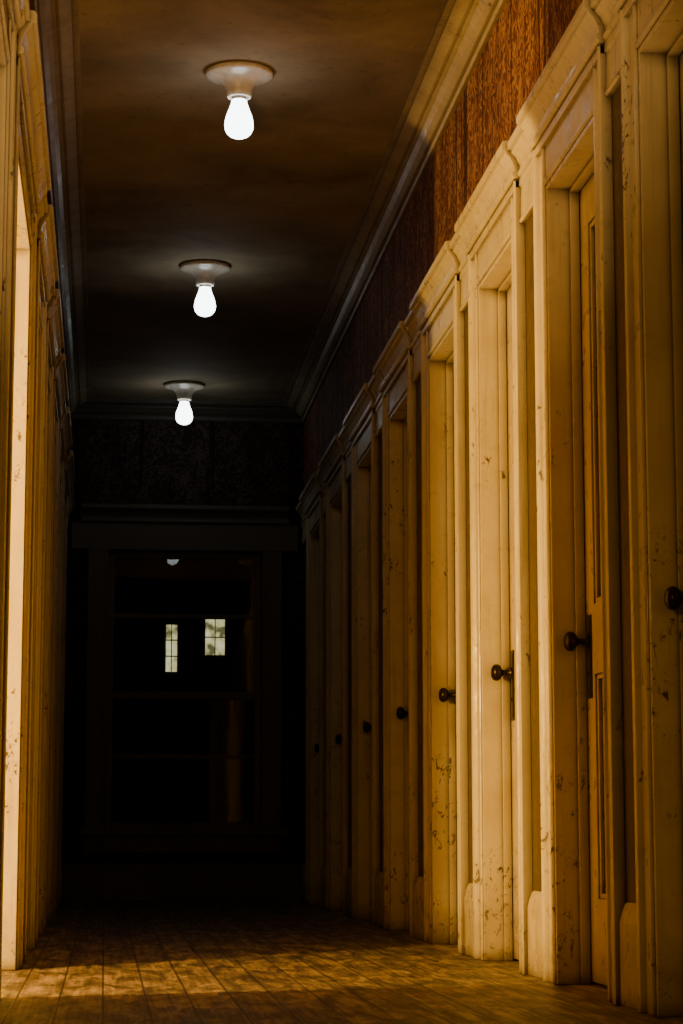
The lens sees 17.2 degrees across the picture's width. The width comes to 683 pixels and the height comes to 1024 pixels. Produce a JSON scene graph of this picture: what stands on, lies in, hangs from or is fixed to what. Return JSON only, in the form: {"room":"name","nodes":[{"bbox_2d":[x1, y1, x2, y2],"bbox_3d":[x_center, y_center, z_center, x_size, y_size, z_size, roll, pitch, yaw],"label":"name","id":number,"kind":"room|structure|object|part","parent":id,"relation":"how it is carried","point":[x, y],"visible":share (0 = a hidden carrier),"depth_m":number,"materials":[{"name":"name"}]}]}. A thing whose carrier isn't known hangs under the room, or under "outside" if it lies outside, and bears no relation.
{"room":"hallway","nodes":[
{"label":"hallway","id":0,"kind":"room"},
{"bbox_2d":[62,419,303,901],"bbox_3d":[-1.035,0.905,14.850,1.566,3.256,0.150,1,-8,-6],"label":"wall","id":1,"kind":"structure","parent":0,"point":[116,461],"depth_m":14.90,"materials":[{"name":"paint"}]},
{"bbox_2d":[62,862,302,901],"bbox_3d":[-1.026,2.380,14.550,1.566,0.248,0.021,1,-8,-6],"label":"baseboard","id":2,"kind":"structure","parent":1,"relation":"attached to","point":[111,881],"depth_m":14.54,"materials":[{"name":"paint"}]},
{"bbox_2d":[104,551,261,829],"bbox_3d":[-1.032,1.163,14.811,1.010,1.815,0.075,1,-8,-6],"label":"sash","id":3,"kind":"object","parent":1,"relation":"attached to","point":[112,555],"visible":1,"depth_m":14.79,"materials":[{"name":"paint"}]},
{"bbox_2d":[71,503,297,854],"bbox_3d":[-1.024,1.078,14.721,1.486,2.278,0.097,1,-8,-6],"label":"window frame","id":4,"kind":"structure","parent":1,"relation":"attached to","point":[102,527],"depth_m":14.77,"materials":[{"name":"paint"}]},
{"bbox_2d":[70,398,301,422],"bbox_3d":[-1.020,-0.670,14.924,1.566,0.115,0.153,1,-8,-6],"label":"trim","id":5,"kind":"structure","parent":1,"relation":"attached to","point":[94,408],"depth_m":14.93,"materials":[{"name":"paint"}]},
{"bbox_2d":[78,0,446,401],"bbox_3d":[-0.171,-1.946,6.829,1.846,0.100,16.930,1,-8,-6],"label":"ceiling","id":6,"kind":"structure","parent":0,"point":[166,186],"depth_m":9.73,"materials":[{"name":"paint"}]},
{"bbox_2d":[164,381,204,424],"bbox_3d":[-0.996,-0.681,14.336,0.256,0.261,0.256,1,-8,-6],"label":"ceiling light","id":7,"kind":"object","parent":6,"relation":"attached to","point":[184,390],"depth_m":14.29,"materials":[{"name":"white glass"}]},
{"bbox_2d":[180,260,230,316],"bbox_3d":[-0.685,-1.109,11.363,0.256,0.261,0.256,1,-8,-6],"label":"ceiling light","id":8,"kind":"object","parent":6,"relation":"attached to","point":[205,272],"depth_m":11.32,"materials":[{"name":"white glass"}]},
{"bbox_2d":[205,61,272,139],"bbox_3d":[-0.384,-1.525,8.478,0.256,0.261,0.256,1,-8,-6],"label":"ceiling light","id":9,"kind":"object","parent":6,"relation":"attached to","point":[239,78],"depth_m":8.44,"materials":[{"name":"white glass"}]},
{"bbox_2d":[0,901,682,1023],"bbox_3d":[-0.171,1.376,6.351,1.846,0.100,16.930,1,-8,-6],"label":"floor","id":10,"kind":"structure","parent":0,"point":[273,962],"depth_m":6.65,"materials":[{"name":"brown wood"}]},
{"bbox_2d":[303,0,635,930],"bbox_3d":[0.685,-0.283,6.603,0.140,3.256,16.780,1,-8,-6],"label":"wall","id":11,"kind":"structure","parent":0,"point":[526,33],"depth_m":7.98,"materials":[{"name":"wood"}]},
{"bbox_2d":[299,472,324,907],"bbox_3d":[-0.114,1.100,13.826,0.216,2.577,0.970,1,-8,-6],"label":"door frame","id":12,"kind":"structure","parent":11,"relation":"attached to","point":[311,497],"depth_m":14.07,"materials":[{"name":"beige paint"}]},
{"bbox_2d":[318,433,348,915],"bbox_3d":[0.021,0.914,12.537,0.216,2.577,0.970,1,-8,-6],"label":"door frame","id":13,"kind":"structure","parent":11,"relation":"attached to","point":[332,464],"depth_m":12.79,"materials":[{"name":"beige paint"}]},
{"bbox_2d":[343,383,379,925],"bbox_3d":[0.163,0.718,11.178,0.216,2.577,0.970,1,-8,-6],"label":"door frame","id":14,"kind":"structure","parent":11,"relation":"attached to","point":[360,420],"depth_m":11.42,"materials":[{"name":"beige paint"}]},
{"bbox_2d":[283,0,506,422],"bbox_3d":[0.539,-1.839,6.811,0.153,0.115,16.779,1,-8,-6],"label":"trim","id":15,"kind":"structure","parent":11,"relation":"attached to","point":[464,28],"depth_m":9.61,"materials":[{"name":"paint"}]},
{"bbox_2d":[372,321,418,937],"bbox_3d":[0.300,0.529,9.869,0.216,2.577,0.970,1,-8,-6],"label":"door frame","id":16,"kind":"structure","parent":11,"relation":"attached to","point":[393,369],"depth_m":10.12,"materials":[{"name":"beige paint"}]},
{"bbox_2d":[409,241,468,953],"bbox_3d":[0.434,0.345,8.589,0.216,2.577,0.970,1,-8,-6],"label":"door frame","id":17,"kind":"structure","parent":11,"relation":"attached to","point":[436,304],"depth_m":8.84,"materials":[{"name":"beige paint"}]},
{"bbox_2d":[453,363,457,918],"bbox_3d":[0.502,0.485,8.576,0.040,2.283,0.652,1,-8,-6],"label":"leaf","id":18,"kind":"object","parent":11,"relation":"attached to","point":[453,363],"visible":0.02,"depth_m":8.89,"materials":[{"name":"paint"}]},
{"bbox_3d":[0.449,0.755,8.806,0.009,0.235,0.048,1,-8,-6],"label":"escutcheon plate","id":19,"kind":"object","parent":18,"relation":"attached to","visible":0},
{"bbox_2d":[439,688,455,701],"bbox_3d":[0.413,0.713,8.809,0.070,0.057,0.057,1,-8,-6],"label":"handle","id":20,"kind":"object","parent":19,"relation":"attached to","point":[444,694],"visible":0.91,"depth_m":8.79,"materials":[{"name":"brown metal"}]},
{"bbox_2d":[296,0,620,545],"bbox_3d":[0.588,-1.094,6.694,0.058,0.267,16.748,1,-8,-6],"label":"trim","id":21,"kind":"structure","parent":11,"relation":"attached to","point":[518,143],"depth_m":7.06,"materials":[{"name":"beige paint"}]},
{"bbox_2d":[301,862,637,1009],"bbox_3d":[0.608,1.200,6.366,0.018,0.248,16.748,1,-8,-6],"label":"baseboard","id":22,"kind":"structure","parent":11,"relation":"attached to","point":[627,923],"depth_m":6.68,"materials":[{"name":"beige paint"}]},
{"bbox_2d":[454,140,532,974],"bbox_3d":[0.558,0.173,7.397,0.216,2.577,0.970,1,-8,-6],"label":"door frame","id":23,"kind":"structure","parent":11,"relation":"attached to","point":[491,216],"depth_m":7.64,"materials":[{"name":"beige paint"}]},
{"bbox_2d":[506,284,518,959],"bbox_3d":[0.626,0.313,7.384,0.040,2.283,0.652,1,-8,-6],"label":"leaf","id":24,"kind":"object","parent":11,"relation":"attached to","point":[509,291],"visible":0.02,"depth_m":7.65,"materials":[{"name":"paint"}]},
{"bbox_2d":[491,650,514,720],"bbox_3d":[0.540,0.583,7.612,0.076,0.235,0.057,1,-8,-6],"label":"escutcheon plate","id":25,"kind":"object","parent":24,"relation":"attached to","point":[512,651],"depth_m":7.60,"materials":[{"name":"brown metal"}]},
{"bbox_3d":[0.538,0.541,7.617,0.070,0.057,0.057,1,-8,-6],"label":"knob","id":26,"kind":"part","parent":25,"relation":"part of","materials":[{"name":"brown metal"}]},
{"bbox_2d":[516,0,625,1004],"bbox_3d":[0.685,-0.001,6.187,0.216,2.577,0.970,1,-8,-6],"label":"door frame","id":27,"kind":"structure","parent":11,"relation":"attached to","point":[570,89],"depth_m":6.42,"materials":[{"name":"beige paint"}]},
{"bbox_2d":[579,173,607,985],"bbox_3d":[0.753,0.138,6.173,0.040,2.283,0.652,1,-8,-6],"label":"door","id":28,"kind":"structure","parent":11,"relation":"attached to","point":[587,193],"depth_m":6.40,"materials":[{"name":"paint"}]},
{"bbox_2d":[563,614,592,698],"bbox_3d":[0.667,0.409,6.401,0.076,0.235,0.057,1,-8,-6],"label":"escutcheon plate","id":29,"kind":"object","parent":28,"relation":"attached to","point":[589,617],"depth_m":6.39,"materials":[{"name":"brown metal"}]},
{"bbox_3d":[0.664,0.366,6.407,0.070,0.057,0.057,1,-8,-6],"label":"knob","id":30,"kind":"part","parent":29,"relation":"part of","materials":[{"name":"brown metal"}]},
{"bbox_2d":[613,0,682,1016],"bbox_3d":[0.806,-0.167,5.035,0.216,2.577,0.970,1,-8,-6],"label":"door frame","id":31,"kind":"structure","parent":11,"relation":"attached to","point":[658,54],"depth_m":5.37,"materials":[{"name":"beige paint"}]},
{"bbox_2d":[679,51,682,227],"bbox_3d":[0.873,-0.028,5.022,0.040,2.283,0.652,1,-8,-6],"label":"leaf","id":32,"kind":"object","parent":11,"relation":"attached to","point":[681,54],"visible":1,"depth_m":5.46,"materials":[{"name":"paint"}]},
{"bbox_3d":[0.821,0.243,5.252,0.009,0.235,0.048,1,-8,-6],"label":"escutcheon plate","id":33,"kind":"object","parent":32,"relation":"attached to","visible":0},
{"bbox_2d":[664,586,682,609],"bbox_3d":[0.785,0.201,5.255,0.070,0.057,0.057,1,-8,-6],"label":"handle","id":34,"kind":"object","parent":33,"relation":"attached to","point":[673,598],"visible":1,"depth_m":5.23,"materials":[{"name":"brown metal"}]},
{"bbox_3d":[-1.012,-0.308,6.429,0.140,3.256,16.780,1,-8,-6],"label":"wall","id":35,"kind":"structure","parent":0,"visible":0},
{"bbox_2d":[0,0,27,794],"bbox_3d":[-0.839,-0.159,5.090,0.216,2.577,1.030,1,-8,-6],"label":"door frame","id":36,"kind":"structure","parent":35,"relation":"attached to","point":[10,10],"depth_m":5.57,"materials":[{"name":"beige paint"}]},
{"bbox_2d":[0,10,50,1001],"bbox_3d":[-0.993,0.053,6.562,0.216,2.577,1.580,1,-8,-6],"label":"door frame","id":37,"kind":"structure","parent":35,"relation":"attached to","point":[30,141],"depth_m":7.11,"materials":[{"name":"beige paint"}]},
{"bbox_2d":[23,204,58,961],"bbox_3d":[-1.153,0.273,8.088,0.216,2.577,0.960,1,-8,-6],"label":"door frame","id":38,"kind":"structure","parent":35,"relation":"attached to","point":[47,273],"depth_m":8.35,"materials":[{"name":"beige paint"}]},
{"bbox_2d":[16,0,74,542],"bbox_3d":[-0.912,-1.116,6.541,0.058,0.267,16.748,1,-8,-6],"label":"trim","id":39,"kind":"structure","parent":35,"relation":"attached to","point":[25,11],"depth_m":7.78,"materials":[{"name":"beige paint"}]},
{"bbox_2d":[35,289,63,944],"bbox_3d":[-1.278,0.446,9.289,0.216,2.577,0.960,1,-8,-6],"label":"door frame","id":40,"kind":"structure","parent":35,"relation":"attached to","point":[54,334],"depth_m":9.56,"materials":[{"name":"beige paint"}]},
{"bbox_2d":[44,353,68,931],"bbox_3d":[-1.405,0.621,10.500,0.216,2.577,0.980,1,-8,-6],"label":"door frame","id":41,"kind":"structure","parent":35,"relation":"attached to","point":[60,393],"depth_m":10.79,"materials":[{"name":"beige paint"}]},
{"bbox_2d":[30,0,90,416],"bbox_3d":[-0.866,-1.860,6.667,0.153,0.115,16.779,1,-8,-6],"label":"trim","id":42,"kind":"structure","parent":35,"relation":"attached to","point":[58,20],"depth_m":9.64,"materials":[{"name":"paint"}]},
{"bbox_2d":[50,407,71,920],"bbox_3d":[-1.467,0.803,11.767,0.076,2.577,0.980,1,-8,-6],"label":"door frame","id":43,"kind":"structure","parent":35,"relation":"attached to","point":[65,433],"depth_m":12.05,"materials":[{"name":"beige paint"}]},
{"bbox_2d":[61,868,61,901],"bbox_3d":[-0.932,1.178,6.208,0.018,0.248,16.748,1,-8,-6],"label":"baseboard","id":44,"kind":"structure","parent":35,"relation":"attached to","point":[61,868],"depth_m":14.27,"materials":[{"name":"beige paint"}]},
{"bbox_2d":[56,450,74,912],"bbox_3d":[-1.601,0.988,13.047,0.076,2.577,0.980,1,-8,-6],"label":"door frame","id":45,"kind":"structure","parent":35,"relation":"attached to","point":[69,470],"depth_m":13.33,"materials":[{"name":"beige paint"}]},
{"label":"outside","id":46,"kind":"structure","parent":0,"visible":0},
{"bbox_2d":[111,559,253,822],"bbox_3d":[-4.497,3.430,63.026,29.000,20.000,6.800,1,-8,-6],"label":"window glass","id":47,"kind":"object","parent":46,"point":[143,790],"visible":0.14,"depth_m":59.80,"materials":[{"name":"glass"}]},
{"bbox_2d":[165,622,177,673],"bbox_3d":[-4.501,3.606,59.897,0.344,1.360,0.050,1,-8,-6],"label":"muntins","id":48,"kind":"object","parent":47,"relation":"attached to","point":[171,623],"visible":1,"depth_m":59.87,"materials":[{"name":"wood"}]},
{"bbox_2d":[166,625,176,671],"bbox_3d":[-4.505,3.611,59.932,0.320,1.280,0.020,1,-8,-6],"label":"pane","id":49,"kind":"object","parent":47,"relation":"attached to","point":[168,627],"visible":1,"depth_m":59.92,"materials":[{"name":"glass"}]},
{"bbox_2d":[204,619,225,656],"bbox_3d":[-3.357,3.326,60.057,0.564,1.060,0.050,1,-8,-6],"label":"muntins","id":50,"kind":"object","parent":47,"relation":"attached to","point":[215,637],"visible":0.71,"depth_m":60.03,"materials":[{"name":"wood"}]},
{"bbox_2d":[205,619,224,654],"bbox_3d":[-3.361,3.331,60.092,0.540,0.980,0.020,1,-8,-6],"label":"pane","id":51,"kind":"object","parent":47,"relation":"attached to","point":[209,623],"visible":0.86,"depth_m":60.08,"materials":[{"name":"glass"}]},
{"bbox_3d":[0.368,0.669,9.856,0.040,2.283,0.652,1,-8,-6],"label":"leaf","id":52,"kind":"object","parent":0,"visible":0},
{"bbox_3d":[0.315,0.940,10.086,0.009,0.235,0.048,1,-8,-6],"label":"escutcheon plate","id":53,"kind":"object","parent":52,"relation":"attached to","visible":0},
{"bbox_2d":[396,707,408,718],"bbox_3d":[0.279,0.897,10.089,0.070,0.057,0.057,1,-8,-6],"label":"handle","id":54,"kind":"object","parent":53,"relation":"attached to","point":[400,712],"visible":0.7,"depth_m":10.07,"materials":[{"name":"brown metal"}]},
{"bbox_3d":[0.231,0.858,11.165,0.040,2.283,0.652,1,-8,-6],"label":"leaf","id":55,"kind":"object","parent":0,"visible":0},
{"bbox_3d":[0.178,1.128,11.396,0.009,0.235,0.048,1,-8,-6],"label":"escutcheon plate","id":56,"kind":"object","parent":55,"relation":"attached to","visible":0},
{"bbox_2d":[363,722,371,732],"bbox_3d":[0.142,1.086,11.398,0.070,0.057,0.057,1,-8,-6],"label":"handle","id":57,"kind":"object","parent":56,"relation":"attached to","point":[367,727],"visible":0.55,"depth_m":11.38,"materials":[{"name":"brown metal"}]},
{"bbox_3d":[0.089,1.053,12.524,0.040,2.283,0.652,1,-8,-6],"label":"leaf","id":58,"kind":"object","parent":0,"visible":0},
{"bbox_3d":[0.036,1.324,12.754,0.009,0.235,0.048,1,-8,-6],"label":"escutcheon plate","id":59,"kind":"object","parent":58,"relation":"attached to","visible":0},
{"bbox_2d":[335,734,341,743],"bbox_3d":[0.000,1.282,12.757,0.070,0.057,0.057,1,-8,-6],"label":"handle","id":60,"kind":"object","parent":59,"relation":"attached to","point":[338,738],"visible":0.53,"depth_m":12.73,"materials":[{"name":"brown metal"}]},
{"bbox_3d":[-0.046,1.239,13.813,0.040,2.283,0.652,1,-8,-6],"label":"leaf","id":61,"kind":"object","parent":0,"visible":0},
{"bbox_3d":[-0.098,1.510,14.044,0.009,0.235,0.048,1,-8,-6],"label":"escutcheon plate","id":62,"kind":"object","parent":61,"relation":"attached to","visible":0},
{"bbox_2d":[314,744,318,752],"bbox_3d":[-0.135,1.467,14.046,0.070,0.057,0.057,1,-8,-6],"label":"handle","id":63,"kind":"object","parent":62,"relation":"attached to","point":[316,747],"visible":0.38,"depth_m":14.03,"materials":[{"name":"brown metal"}]}
]}

